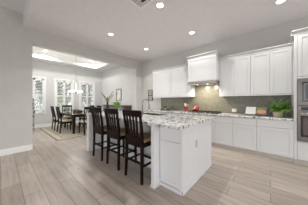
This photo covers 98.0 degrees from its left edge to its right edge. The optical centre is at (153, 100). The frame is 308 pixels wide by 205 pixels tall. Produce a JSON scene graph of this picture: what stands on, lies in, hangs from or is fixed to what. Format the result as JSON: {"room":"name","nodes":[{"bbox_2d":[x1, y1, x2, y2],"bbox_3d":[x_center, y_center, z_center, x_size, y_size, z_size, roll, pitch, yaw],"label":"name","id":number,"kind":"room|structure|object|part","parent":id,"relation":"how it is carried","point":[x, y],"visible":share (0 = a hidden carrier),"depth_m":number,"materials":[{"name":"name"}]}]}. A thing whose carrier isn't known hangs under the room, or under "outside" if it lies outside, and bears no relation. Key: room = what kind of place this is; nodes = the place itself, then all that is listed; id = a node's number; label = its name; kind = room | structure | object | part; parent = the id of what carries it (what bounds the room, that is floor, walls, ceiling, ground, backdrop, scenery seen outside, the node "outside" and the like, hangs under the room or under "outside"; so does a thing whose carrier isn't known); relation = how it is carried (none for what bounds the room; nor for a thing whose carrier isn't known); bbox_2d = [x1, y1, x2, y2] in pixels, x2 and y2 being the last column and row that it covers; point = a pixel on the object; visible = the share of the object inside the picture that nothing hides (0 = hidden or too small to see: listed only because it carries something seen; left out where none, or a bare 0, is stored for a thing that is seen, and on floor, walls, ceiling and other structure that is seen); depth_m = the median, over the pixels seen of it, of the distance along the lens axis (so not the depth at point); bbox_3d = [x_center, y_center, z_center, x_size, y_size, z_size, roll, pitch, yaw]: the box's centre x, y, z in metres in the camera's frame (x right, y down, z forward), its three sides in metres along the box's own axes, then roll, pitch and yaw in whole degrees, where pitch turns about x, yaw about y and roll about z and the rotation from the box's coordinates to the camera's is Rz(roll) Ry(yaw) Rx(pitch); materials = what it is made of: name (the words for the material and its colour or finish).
{"room":"kitchen","nodes":[
{"label":"kitchen","id":0,"kind":"room"},
{"bbox_2d":[0,0,26,13],"bbox_3d":[-1.428,-2.220,-2.490,10.880,0.100,6.370,0,0,41],"label":"ceiling","id":1,"kind":"structure","parent":0,"point":[15,5],"depth_m":3.01,"materials":[{"name":"paint"}]},
{"bbox_2d":[32,61,101,124],"bbox_3d":[-5.042,-0.490,6.952,0.140,3.500,4.850,0,0,41],"label":"wall","id":2,"kind":"structure","parent":0,"point":[41,69],"depth_m":6.94,"materials":[{"name":"paint"}]},
{"bbox_2d":[32,76,46,114],"bbox_3d":[-5.611,-0.260,6.247,0.170,1.800,0.920,0,0,41],"label":"window","id":3,"kind":"structure","parent":2,"relation":"in","point":[42,95],"depth_m":6.39,"materials":[{"name":"white paint"}]},
{"bbox_2d":[32,78,33,112],"bbox_3d":[-5.713,-0.260,6.103,0.026,1.616,0.348,0,0,41],"label":"shutter","id":4,"kind":"object","parent":3,"relation":"attached to","point":[32,78],"depth_m":6.21,"materials":[{"name":"white paint"}]},
{"bbox_2d":[34,78,43,112],"bbox_3d":[-5.482,-0.260,6.368,0.026,1.616,0.348,0,0,41],"label":"shutter","id":5,"kind":"object","parent":3,"relation":"attached to","point":[41,95],"depth_m":6.39,"materials":[{"name":"white paint"}]},
{"bbox_2d":[32,121,78,127],"bbox_3d":[-4.984,1.190,6.901,0.016,0.140,4.850,0,0,41],"label":"baseboard","id":6,"kind":"structure","parent":2,"relation":"attached to","point":[49,124],"depth_m":6.50,"materials":[{"name":"white paint"}]},
{"bbox_2d":[54,78,73,112],"bbox_3d":[-4.809,-0.260,7.167,0.170,1.800,0.930,0,0,41],"label":"window","id":7,"kind":"structure","parent":2,"relation":"in","point":[56,80],"depth_m":7.11,"materials":[{"name":"white paint"}]},
{"bbox_2d":[56,80,63,110],"bbox_3d":[-4.913,-0.260,7.021,0.026,1.616,0.353,0,0,41],"label":"shutter","id":8,"kind":"object","parent":7,"relation":"attached to","point":[57,81],"depth_m":7.00,"materials":[{"name":"white paint"}]},
{"bbox_2d":[64,81,71,110],"bbox_3d":[-4.678,-0.260,7.290,0.026,1.616,0.353,0,0,41],"label":"shutter","id":9,"kind":"object","parent":7,"relation":"attached to","point":[65,82],"depth_m":7.26,"materials":[{"name":"white paint"}]},
{"bbox_2d":[79,81,94,110],"bbox_3d":[-4.033,-0.260,8.056,0.170,1.800,0.950,0,0,41],"label":"window","id":10,"kind":"structure","parent":2,"relation":"in","point":[91,84],"depth_m":8.00,"materials":[{"name":"white paint"}]},
{"bbox_2d":[81,83,86,109],"bbox_3d":[-4.140,-0.260,7.906,0.026,1.616,0.363,0,0,41],"label":"shutter","id":11,"kind":"object","parent":10,"relation":"attached to","point":[82,104],"depth_m":7.90,"materials":[{"name":"white paint"}]},
{"bbox_2d":[87,83,92,109],"bbox_3d":[-3.899,-0.260,8.183,0.026,1.616,0.363,0,0,41],"label":"shutter","id":12,"kind":"object","parent":10,"relation":"attached to","point":[90,84],"depth_m":8.16,"materials":[{"name":"white paint"}]},
{"bbox_2d":[0,6,141,149],"bbox_3d":[-4.099,-0.455,2.557,0.220,3.430,10.466,0,0,41],"label":"wall","id":13,"kind":"structure","parent":0,"point":[17,41],"depth_m":3.31,"materials":[{"name":"paint"}]},
{"bbox_2d":[0,144,32,155],"bbox_3d":[-5.299,1.190,1.002,0.016,0.140,6.543,0,0,41],"label":"baseboard","id":14,"kind":"structure","parent":13,"relation":"attached to","point":[8,151],"depth_m":3.24,"materials":[{"name":"white paint"}]},
{"bbox_2d":[102,67,132,111],"bbox_3d":[-2.103,-0.490,7.766,3.620,3.500,0.240,0,0,41],"label":"wall","id":15,"kind":"structure","parent":0,"point":[121,78],"depth_m":7.51,"materials":[{"name":"paint"}]},
{"bbox_2d":[116,89,120,100],"bbox_3d":[-1.968,-0.340,7.465,0.470,0.670,0.035,0,0,41],"label":"framed picture","id":16,"kind":"object","parent":15,"relation":"attached to","point":[118,91],"visible":1,"depth_m":7.49,"materials":[{"name":"brown paper"}]},
{"bbox_2d":[0,123,307,204],"bbox_3d":[-1.374,1.310,0.402,14.600,0.100,10.800,0,0,41],"label":"floor","id":17,"kind":"structure","parent":0,"point":[60,172],"depth_m":2.15,"materials":[{"name":"brown wood"}]},
{"bbox_2d":[40,124,86,140],"bbox_3d":[-3.418,1.255,6.046,2.900,0.009,2.280,0,0,41],"label":"area rug","id":18,"kind":"object","parent":17,"relation":"on","point":[66,133],"visible":0.52,"depth_m":5.31,"materials":[{"name":"beige carpet"}]},
{"bbox_2d":[50,106,67,130],"bbox_3d":[-4.163,0.734,5.876,0.454,1.034,0.577,0,0,41],"label":"dining chair","id":19,"kind":"object","parent":18,"relation":"on","point":[55,119],"visible":0.84,"depth_m":5.71,"materials":[{"name":"brown wood"}]},
{"bbox_2d":[55,107,71,133],"bbox_3d":[-3.600,0.734,5.411,0.454,1.034,0.577,0,0,41],"label":"dining chair","id":20,"kind":"object","parent":18,"relation":"on","point":[64,121],"visible":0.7,"depth_m":5.25,"materials":[{"name":"brown wood"}]},
{"bbox_3d":[-3.593,0.739,5.120,0.045,1.024,0.118,0,0,41],"label":"leg","id":21,"kind":"part","parent":20,"relation":"part of","materials":[{"name":"brown wood"}]},
{"bbox_2d":[62,105,75,126],"bbox_3d":[-4.261,0.734,6.689,0.577,1.034,0.454,0,0,41],"label":"dining chair","id":22,"kind":"object","parent":18,"relation":"on","point":[64,106],"visible":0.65,"depth_m":6.69,"materials":[{"name":"brown wood"}]},
{"bbox_2d":[60,111,89,133],"bbox_3d":[-3.403,0.875,5.941,1.800,0.750,0.960,0,0,41],"label":"dining table","id":23,"kind":"object","parent":18,"relation":"on","point":[72,114],"visible":0.43,"depth_m":5.33,"materials":[{"name":"brown wood"}]},
{"bbox_3d":[-3.055,0.892,5.093,0.090,0.715,0.090,0,0,41],"label":"leg","id":24,"kind":"part","parent":23,"relation":"part of","materials":[{"name":"brown wood"}]},
{"bbox_2d":[78,107,95,134],"bbox_3d":[-2.589,0.734,5.204,0.577,1.034,0.454,0,0,41],"label":"dining chair","id":25,"kind":"object","parent":18,"relation":"on","point":[83,122],"visible":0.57,"depth_m":4.97,"materials":[{"name":"brown wood"}]},
{"bbox_3d":[-2.556,0.739,4.915,0.118,1.024,0.045,0,0,41],"label":"leg","id":26,"kind":"part","parent":25,"relation":"part of","materials":[{"name":"brown wood"}]},
{"bbox_2d":[90,107,116,160],"bbox_3d":[-1.124,0.702,3.070,0.442,1.119,0.492,0,0,41],"label":"counter stool","id":27,"kind":"object","parent":17,"relation":"on","point":[102,130],"visible":0.74,"depth_m":2.91,"materials":[{"name":"brown wood"}]},
{"bbox_3d":[-1.391,0.707,3.054,0.051,1.108,0.101,0,0,41],"label":"leg","id":28,"kind":"part","parent":27,"relation":"part of","materials":[{"name":"brown wood"}]},
{"bbox_3d":[-1.266,0.194,2.907,0.430,0.103,0.060,0,0,41],"label":"crest rail","id":29,"kind":"part","parent":27,"relation":"part of","materials":[{"name":"brown wood"}]},
{"bbox_3d":[-1.104,0.707,2.804,0.051,1.108,0.101,0,0,41],"label":"leg","id":30,"kind":"part","parent":27,"relation":"part of","materials":[{"name":"brown wood"}]},
{"bbox_2d":[103,105,131,111],"bbox_3d":[-2.078,0.740,7.293,2.180,1.040,0.400,0,0,41],"label":"sideboard","id":31,"kind":"object","parent":17,"relation":"on","point":[126,107],"visible":0.27,"depth_m":6.67,"materials":[{"name":"red wood"}]},
{"bbox_2d":[104,108,136,170],"bbox_3d":[-0.676,0.702,2.693,0.442,1.119,0.492,0,0,41],"label":"counter stool","id":32,"kind":"object","parent":17,"relation":"on","point":[118,134],"visible":0.94,"depth_m":2.54,"materials":[{"name":"brown wood"}]},
{"bbox_3d":[-0.943,0.707,2.677,0.051,1.108,0.101,0,0,41],"label":"leg","id":33,"kind":"part","parent":32,"relation":"part of","materials":[{"name":"brown wood"}]},
{"bbox_3d":[-0.819,0.194,2.530,0.430,0.103,0.060,0,0,41],"label":"crest rail","id":34,"kind":"part","parent":32,"relation":"part of","materials":[{"name":"brown wood"}]},
{"bbox_3d":[-0.656,0.707,2.426,0.051,1.108,0.101,0,0,41],"label":"leg","id":35,"kind":"part","parent":32,"relation":"part of","materials":[{"name":"brown wood"}]},
{"bbox_3d":[-0.680,0.960,2.988,0.049,0.601,0.052,0,0,41],"label":"leg","id":36,"kind":"part","parent":32,"relation":"part of","materials":[{"name":"brown wood"}]},
{"bbox_3d":[-0.643,0.625,2.731,0.394,0.059,0.380,0,0,41],"label":"seat","id":37,"kind":"part","parent":32,"relation":"part of","materials":[{"name":"beige fabric"}]},
{"bbox_2d":[122,109,150,184],"bbox_3d":[-0.216,0.702,2.278,0.442,1.119,0.492,0,0,41],"label":"counter stool","id":38,"kind":"object","parent":17,"relation":"on","point":[141,140],"visible":0.84,"depth_m":2.11,"materials":[{"name":"brown wood"}]},
{"bbox_3d":[-0.483,0.707,2.262,0.051,1.108,0.101,0,0,41],"label":"leg","id":39,"kind":"part","parent":38,"relation":"part of","materials":[{"name":"brown wood"}]},
{"bbox_3d":[-0.358,0.194,2.115,0.430,0.103,0.060,0,0,41],"label":"crest rail","id":40,"kind":"part","parent":38,"relation":"part of","materials":[{"name":"brown wood"}]},
{"bbox_3d":[-0.328,0.583,2.149,0.370,0.045,0.024,0,0,41],"label":"rail","id":41,"kind":"part","parent":38,"relation":"part of","materials":[{"name":"brown wood"}]},
{"bbox_3d":[-0.196,0.707,2.011,0.051,1.108,0.101,0,0,41],"label":"leg","id":42,"kind":"part","parent":38,"relation":"part of","materials":[{"name":"brown wood"}]},
{"bbox_3d":[-0.183,0.625,2.316,0.394,0.059,0.380,0,0,41],"label":"seat","id":43,"kind":"part","parent":38,"relation":"part of","materials":[{"name":"beige fabric"}]},
{"bbox_2d":[86,115,211,196],"bbox_3d":[-0.304,0.808,3.040,2.713,0.904,1.299,0,0,41],"label":"kitchen island","id":44,"kind":"object","parent":17,"relation":"on","point":[177,164],"visible":0.72,"depth_m":1.98,"materials":[{"name":"white paint"}]},
{"bbox_2d":[85,111,213,129],"bbox_3d":[-0.303,0.336,3.051,2.792,0.039,1.330,0,0,41],"label":"island countertop","id":45,"kind":"structure","parent":44,"relation":"on","point":[172,121],"depth_m":2.28,"materials":[{"name":"white stone"}]},
{"bbox_2d":[102,92,113,107],"bbox_3d":[-1.323,0.021,3.824,0.291,0.589,0.253,0,0,41],"label":"flower vase","id":46,"kind":"object","parent":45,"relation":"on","point":[107,99],"visible":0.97,"depth_m":3.80,"materials":[{"name":"black metal"}]},
{"bbox_2d":[111,101,120,111],"bbox_3d":[-1.061,0.153,3.834,0.356,0.325,0.402,0,0,41],"label":"potted plant","id":47,"kind":"object","parent":45,"relation":"on","point":[115,103],"visible":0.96,"depth_m":3.82,"materials":[{"name":"green plant"}]},
{"bbox_2d":[142,99,149,114],"bbox_3d":[-0.173,0.132,3.158,0.128,0.368,0.272,0,0,41],"label":"faucet","id":48,"kind":"object","parent":45,"relation":"on","point":[144,99],"visible":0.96,"depth_m":3.12,"materials":[{"name":"silver metal"}]},
{"bbox_3d":[0.016,0.808,1.993,0.088,0.904,0.144,0,0,41],"label":"post","id":49,"kind":"part","parent":44,"relation":"part of","materials":[{"name":"white paint"}]},
{"bbox_3d":[0.222,0.468,1.923,0.336,0.216,0.020,0,0,41],"label":"drawer","id":50,"kind":"part","parent":44,"relation":"part of","materials":[{"name":"white paint"}]},
{"bbox_3d":[0.222,0.893,1.923,0.336,0.624,0.020,0,0,41],"label":"door","id":51,"kind":"part","parent":44,"relation":"part of","materials":[{"name":"white paint"}]},
{"bbox_3d":[0.589,1.235,2.348,0.456,0.050,1.167,0,0,41],"label":"baseboard","id":52,"kind":"part","parent":44,"relation":"part of","materials":[{"name":"white paint"}]},
{"bbox_3d":[0.562,0.784,2.002,0.018,0.856,0.540,0,0,41],"label":"panel","id":53,"kind":"part","parent":44,"relation":"part of","materials":[{"name":"white paint"}]},
{"bbox_3d":[0.936,0.784,2.430,0.018,0.856,0.588,0,0,41],"label":"panel","id":54,"kind":"part","parent":44,"relation":"part of","materials":[{"name":"white paint"}]},
{"bbox_2d":[187,114,215,145],"bbox_3d":[1.545,0.829,4.171,0.843,0.862,0.597,0,0,41],"label":"base cabinet","id":55,"kind":"object","parent":17,"relation":"on","point":[213,143],"visible":0.28,"depth_m":3.72,"materials":[{"name":"grey paint"}]},
{"bbox_3d":[1.514,0.863,3.814,0.416,0.570,0.020,0,0,41],"label":"door","id":56,"kind":"part","parent":55,"relation":"part of","materials":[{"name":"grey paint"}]},
{"bbox_2d":[215,116,233,149],"bbox_3d":[2.028,0.829,3.749,0.435,0.862,0.597,0,0,41],"label":"base cabinet","id":57,"kind":"object","parent":17,"relation":"on","point":[223,124],"visible":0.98,"depth_m":3.52,"materials":[{"name":"grey paint"}]},
{"bbox_3d":[1.838,0.489,3.532,0.431,0.158,0.020,0,0,41],"label":"drawer","id":58,"kind":"part","parent":57,"relation":"part of","materials":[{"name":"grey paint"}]},
{"bbox_3d":[1.838,0.863,3.532,0.431,0.570,0.020,0,0,41],"label":"door","id":59,"kind":"part","parent":57,"relation":"part of","materials":[{"name":"grey paint"}]},
{"bbox_2d":[233,117,256,154],"bbox_3d":[2.372,0.829,3.449,0.475,0.862,0.597,0,0,41],"label":"base cabinet","id":60,"kind":"object","parent":17,"relation":"on","point":[244,129],"visible":1,"depth_m":3.22,"materials":[{"name":"grey paint"}]},
{"bbox_3d":[2.183,0.489,3.232,0.471,0.158,0.020,0,0,41],"label":"drawer","id":61,"kind":"part","parent":60,"relation":"part of","materials":[{"name":"grey paint"}]},
{"bbox_2d":[257,118,293,162],"bbox_3d":[2.775,0.829,3.098,0.590,0.862,0.597,0,0,41],"label":"base cabinet","id":62,"kind":"object","parent":17,"relation":"on","point":[275,138],"visible":0.99,"depth_m":2.86,"materials":[{"name":"grey paint"}]},
{"bbox_3d":[2.586,0.489,2.880,0.586,0.158,0.020,0,0,41],"label":"drawer","id":63,"kind":"part","parent":62,"relation":"part of","materials":[{"name":"grey paint"}]},
{"bbox_2d":[288,27,307,165],"bbox_3d":[3.304,-0.068,2.608,0.928,2.655,0.655,0,0,41],"label":"oven tower","id":64,"kind":"object","parent":17,"relation":"on","point":[298,38],"visible":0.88,"depth_m":2.64,"materials":[{"name":"grey paint"}]},
{"bbox_3d":[3.304,-1.353,2.608,0.928,0.085,0.654,0,0,41],"label":"crown moulding","id":65,"kind":"part","parent":64,"relation":"part of","materials":[{"name":"grey paint"}]},
{"bbox_2d":[297,105,307,141],"bbox_3d":[3.270,0.440,2.568,0.758,0.695,0.591,0,0,41],"label":"wall oven","id":66,"kind":"object","parent":64,"relation":"in","point":[302,110],"visible":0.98,"depth_m":2.58,"materials":[{"name":"grey metal"}]},
{"bbox_3d":[3.115,0.149,2.391,0.758,0.105,0.019,0,0,41],"label":"control panel","id":67,"kind":"part","parent":66,"relation":"part of","materials":[{"name":"grey metal"}]},
{"bbox_3d":[3.104,0.489,2.379,0.674,0.405,0.002,0,0,41],"label":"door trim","id":68,"kind":"part","parent":66,"relation":"part of","materials":[{"name":"black glass"}]},
{"bbox_2d":[297,78,307,104],"bbox_3d":[3.273,-0.176,2.572,0.758,0.523,0.500,0,0,41],"label":"microwave","id":69,"kind":"object","parent":64,"relation":"in","point":[302,83],"visible":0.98,"depth_m":2.59,"materials":[{"name":"grey metal"}]},
{"bbox_3d":[3.117,-0.177,2.393,0.638,0.375,0.013,0,0,41],"label":"door","id":70,"kind":"part","parent":69,"relation":"part of","materials":[{"name":"black glass"}]},
{"bbox_3d":[3.129,0.977,2.406,0.756,0.343,0.020,0,0,41],"label":"drawer","id":71,"kind":"part","parent":64,"relation":"part of","materials":[{"name":"grey paint"}]},
{"bbox_3d":[2.986,-0.892,2.531,0.376,0.815,0.020,0,0,41],"label":"door","id":72,"kind":"part","parent":64,"relation":"part of","materials":[{"name":"grey paint"}]},
{"bbox_3d":[0.258,0.829,5.293,0.868,0.862,0.597,0,0,41],"label":"base cabinet","id":73,"kind":"object","parent":17,"relation":"on","visible":0},
{"bbox_2d":[146,109,293,120],"bbox_3d":[1.441,0.379,4.245,4.112,0.037,0.622,0,0,41],"label":"countertop","id":74,"kind":"structure","parent":73,"relation":"on","point":[289,118],"depth_m":3.37,"materials":[{"name":"white stone"}]},
{"bbox_2d":[190,110,221,113],"bbox_3d":[1.555,0.334,4.111,0.900,0.052,0.500,0,0,41],"label":"gas cooktop","id":75,"kind":"object","parent":74,"relation":"in","point":[192,111],"visible":0.98,"depth_m":4.01,"materials":[{"name":"grey metal"}]},
{"bbox_2d":[270,98,292,116],"bbox_3d":[2.840,0.149,3.003,0.378,0.421,0.574,0,0,41],"label":"potted fern","id":76,"kind":"object","parent":74,"relation":"on","point":[278,110],"visible":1,"depth_m":2.96,"materials":[{"name":"green plant"}]},
{"bbox_3d":[2.596,0.257,3.388,0.230,0.205,0.438,0,0,-45],"label":"book stand","id":77,"kind":"object","parent":74,"relation":"on","visible":0},
{"bbox_2d":[245,107,266,114],"bbox_3d":[2.576,0.246,3.382,0.142,0.188,0.428,0,0,-45],"label":"open cookbook","id":78,"kind":"object","parent":77,"relation":"on","point":[249,110],"visible":1,"depth_m":3.36,"materials":[{"name":"grey paper"}]},
{"bbox_2d":[23,0,307,71],"bbox_3d":[0.503,-2.070,2.326,14.300,0.400,5.166,0,0,41],"label":"ceiling","id":79,"kind":"structure","parent":0,"point":[164,31],"depth_m":3.19,"materials":[{"name":"paint"}]},
{"bbox_2d":[32,50,102,64],"bbox_3d":[-3.665,-2.100,5.725,2.150,0.080,3.410,0,0,41],"label":"trim","id":80,"kind":"structure","parent":79,"relation":"attached to","point":[33,51],"depth_m":6.52,"materials":[{"name":"white paint"}]},
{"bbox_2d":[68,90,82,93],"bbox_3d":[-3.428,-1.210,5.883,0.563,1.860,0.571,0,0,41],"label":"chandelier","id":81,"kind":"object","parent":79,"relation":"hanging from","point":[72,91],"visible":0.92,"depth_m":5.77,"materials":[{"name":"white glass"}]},
{"bbox_2d":[128,0,153,8],"bbox_3d":[-0.253,-1.862,2.463,0.356,0.016,0.356,0,0,41],"label":"ceiling vent","id":82,"kind":"object","parent":79,"relation":"in","point":[137,2],"visible":1,"depth_m":2.53,"materials":[{"name":"white metal"}]},
{"bbox_2d":[155,2,164,8],"bbox_3d":[0.119,-1.867,2.616,0.184,0.006,0.184,0,0,41],"label":"recessed light","id":83,"kind":"object","parent":79,"relation":"in","point":[159,5],"visible":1,"depth_m":2.62,"materials":[{"name":"white paint"}]},
{"bbox_2d":[274,0,285,4],"bbox_3d":[2.373,-1.867,2.508,0.184,0.006,0.184,0,0,41],"label":"recessed light","id":84,"kind":"object","parent":79,"relation":"in","point":[277,2],"visible":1,"depth_m":2.53,"materials":[{"name":"white paint"}]},
{"bbox_2d":[142,17,307,115],"bbox_3d":[3.394,-0.305,3.040,10.880,3.130,0.128,0,0,41],"label":"wall","id":85,"kind":"structure","parent":0,"point":[279,34],"depth_m":4.08,"materials":[{"name":"paint"}]},
{"bbox_2d":[148,90,152,100],"bbox_3d":[-0.160,-0.260,6.039,0.300,0.480,0.037,0,0,41],"label":"wall plaque","id":86,"kind":"object","parent":85,"relation":"attached to","point":[150,92],"visible":0.95,"depth_m":6.02,"materials":[{"name":"brown wood"}]},
{"bbox_2d":[152,67,169,97],"bbox_3d":[0.349,-0.693,5.398,0.868,1.122,0.335,0,0,41],"label":"upper cabinet","id":87,"kind":"object","parent":85,"relation":"attached to","point":[161,77],"visible":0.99,"depth_m":5.30,"materials":[{"name":"grey paint"}]},
{"bbox_3d":[0.262,-1.214,5.298,0.868,0.080,0.070,0,0,41],"label":"crown moulding","id":88,"kind":"part","parent":87,"relation":"part of","materials":[{"name":"grey paint"}]},
{"bbox_2d":[169,64,194,96],"bbox_3d":[1.002,-0.693,4.828,0.861,1.122,0.335,0,0,41],"label":"upper cabinet","id":89,"kind":"object","parent":85,"relation":"attached to","point":[179,87],"visible":0.84,"depth_m":4.74,"materials":[{"name":"grey paint"}]},
{"bbox_3d":[0.915,-1.214,4.729,0.861,0.080,0.070,0,0,41],"label":"crown moulding","id":90,"kind":"part","parent":89,"relation":"part of","materials":[{"name":"grey paint"}]},
{"bbox_2d":[186,50,222,81],"bbox_3d":[1.563,-0.985,4.160,0.928,0.790,0.605,0,0,41],"label":"upper cabinet","id":91,"kind":"object","parent":85,"relation":"attached to","point":[205,66],"visible":0.84,"depth_m":3.92,"materials":[{"name":"grey paint"}]},
{"bbox_3d":[1.404,-0.944,3.977,0.854,0.702,0.020,0,0,41],"label":"door","id":92,"kind":"part","parent":91,"relation":"part of","materials":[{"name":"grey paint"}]},
{"bbox_2d":[188,80,218,85],"bbox_3d":[1.554,-0.543,4.148,0.840,0.092,0.525,0,0,41],"label":"range hood","id":93,"kind":"object","parent":91,"relation":"attached to","point":[209,82],"visible":0.94,"depth_m":3.98,"materials":[{"name":"silver metal"}]},
{"bbox_3d":[1.563,-1.340,4.159,0.928,0.080,0.604,0,0,41],"label":"crown moulding","id":94,"kind":"part","parent":91,"relation":"part of","materials":[{"name":"grey paint"}]},
{"bbox_2d":[219,51,250,95],"bbox_3d":[2.256,-0.693,3.735,0.738,1.122,0.335,0,0,41],"label":"upper cabinet","id":95,"kind":"object","parent":85,"relation":"attached to","point":[235,69],"visible":1,"depth_m":3.62,"materials":[{"name":"grey paint"}]},
{"bbox_3d":[2.046,-0.667,3.776,0.364,1.003,0.020,0,0,41],"label":"door","id":96,"kind":"part","parent":95,"relation":"part of","materials":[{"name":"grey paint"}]},
{"bbox_3d":[2.269,-0.147,3.750,0.738,0.030,0.276,0,0,41],"label":"light rail","id":97,"kind":"part","parent":95,"relation":"part of","materials":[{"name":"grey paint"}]},
{"bbox_3d":[2.169,-1.214,3.635,0.738,0.080,0.070,0,0,41],"label":"crown moulding","id":98,"kind":"part","parent":95,"relation":"part of","materials":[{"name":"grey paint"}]},
{"bbox_3d":[2.325,-0.667,3.532,0.364,1.003,0.020,0,0,41],"label":"door","id":99,"kind":"part","parent":95,"relation":"part of","materials":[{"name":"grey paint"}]},
{"bbox_2d":[250,43,291,95],"bbox_3d":[2.812,-0.693,3.250,0.734,1.122,0.335,0,0,41],"label":"upper cabinet","id":100,"kind":"object","parent":85,"relation":"attached to","point":[271,67],"visible":0.99,"depth_m":3.13,"materials":[{"name":"grey paint"}]},
{"bbox_3d":[2.603,-0.667,3.290,0.362,1.003,0.020,0,0,41],"label":"door","id":101,"kind":"part","parent":100,"relation":"part of","materials":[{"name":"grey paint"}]},
{"bbox_3d":[2.725,-1.214,3.150,0.734,0.080,0.070,0,0,41],"label":"crown moulding","id":102,"kind":"part","parent":100,"relation":"part of","materials":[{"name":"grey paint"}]},
{"bbox_3d":[2.826,-0.147,3.265,0.734,0.030,0.276,0,0,41],"label":"light rail","id":103,"kind":"part","parent":100,"relation":"part of","materials":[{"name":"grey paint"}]},
{"bbox_3d":[2.880,-0.667,3.048,0.362,1.003,0.020,0,0,41],"label":"door","id":104,"kind":"part","parent":100,"relation":"part of","materials":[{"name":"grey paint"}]},
{"bbox_2d":[272,111,283,116],"bbox_3d":[2.816,0.277,3.038,0.224,0.165,0.224,0,0,41],"label":"pot","id":105,"kind":"object","parent":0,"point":[276,114],"depth_m":2.97,"materials":[{"name":"beige ceramic"}]},
{"label":"outside","id":106,"kind":"structure","parent":0,"visible":0},
{"bbox_3d":[-18.320,1.510,15.980,31.380,0.200,80.000,0,0,41],"label":"lawn","id":107,"kind":"structure","parent":106,"visible":0},
{"bbox_2d":[32,80,41,110],"bbox_3d":[-8.512,-1.183,9.392,1.918,5.193,2.015,0,0,-22],"label":"tree","id":108,"kind":"object","parent":107,"relation":"on","point":[36,80],"visible":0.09,"depth_m":9.29,"materials":[{"name":"green plant"}]},
{"bbox_2d":[57,94,69,108],"bbox_3d":[-6.321,0.470,9.119,1.155,1.885,1.120,0,0,41],"label":"bush","id":109,"kind":"object","parent":107,"relation":"on","point":[59,94],"visible":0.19,"depth_m":9.14,"materials":[{"name":"green plant"}]},
{"bbox_2d":[57,82,70,109],"bbox_3d":[-7.336,-1.209,11.013,2.005,5.244,1.982,0,0,-28],"label":"tree","id":110,"kind":"object","parent":107,"relation":"on","point":[58,87],"visible":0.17,"depth_m":10.79,"materials":[{"name":"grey plant"}]},
{"bbox_2d":[82,84,91,106],"bbox_3d":[-6.026,-1.159,12.350,1.920,5.145,1.999,0,0,41],"label":"tree","id":111,"kind":"object","parent":107,"relation":"on","point":[83,85],"visible":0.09,"depth_m":12.16,"materials":[{"name":"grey plant"}]}
]}

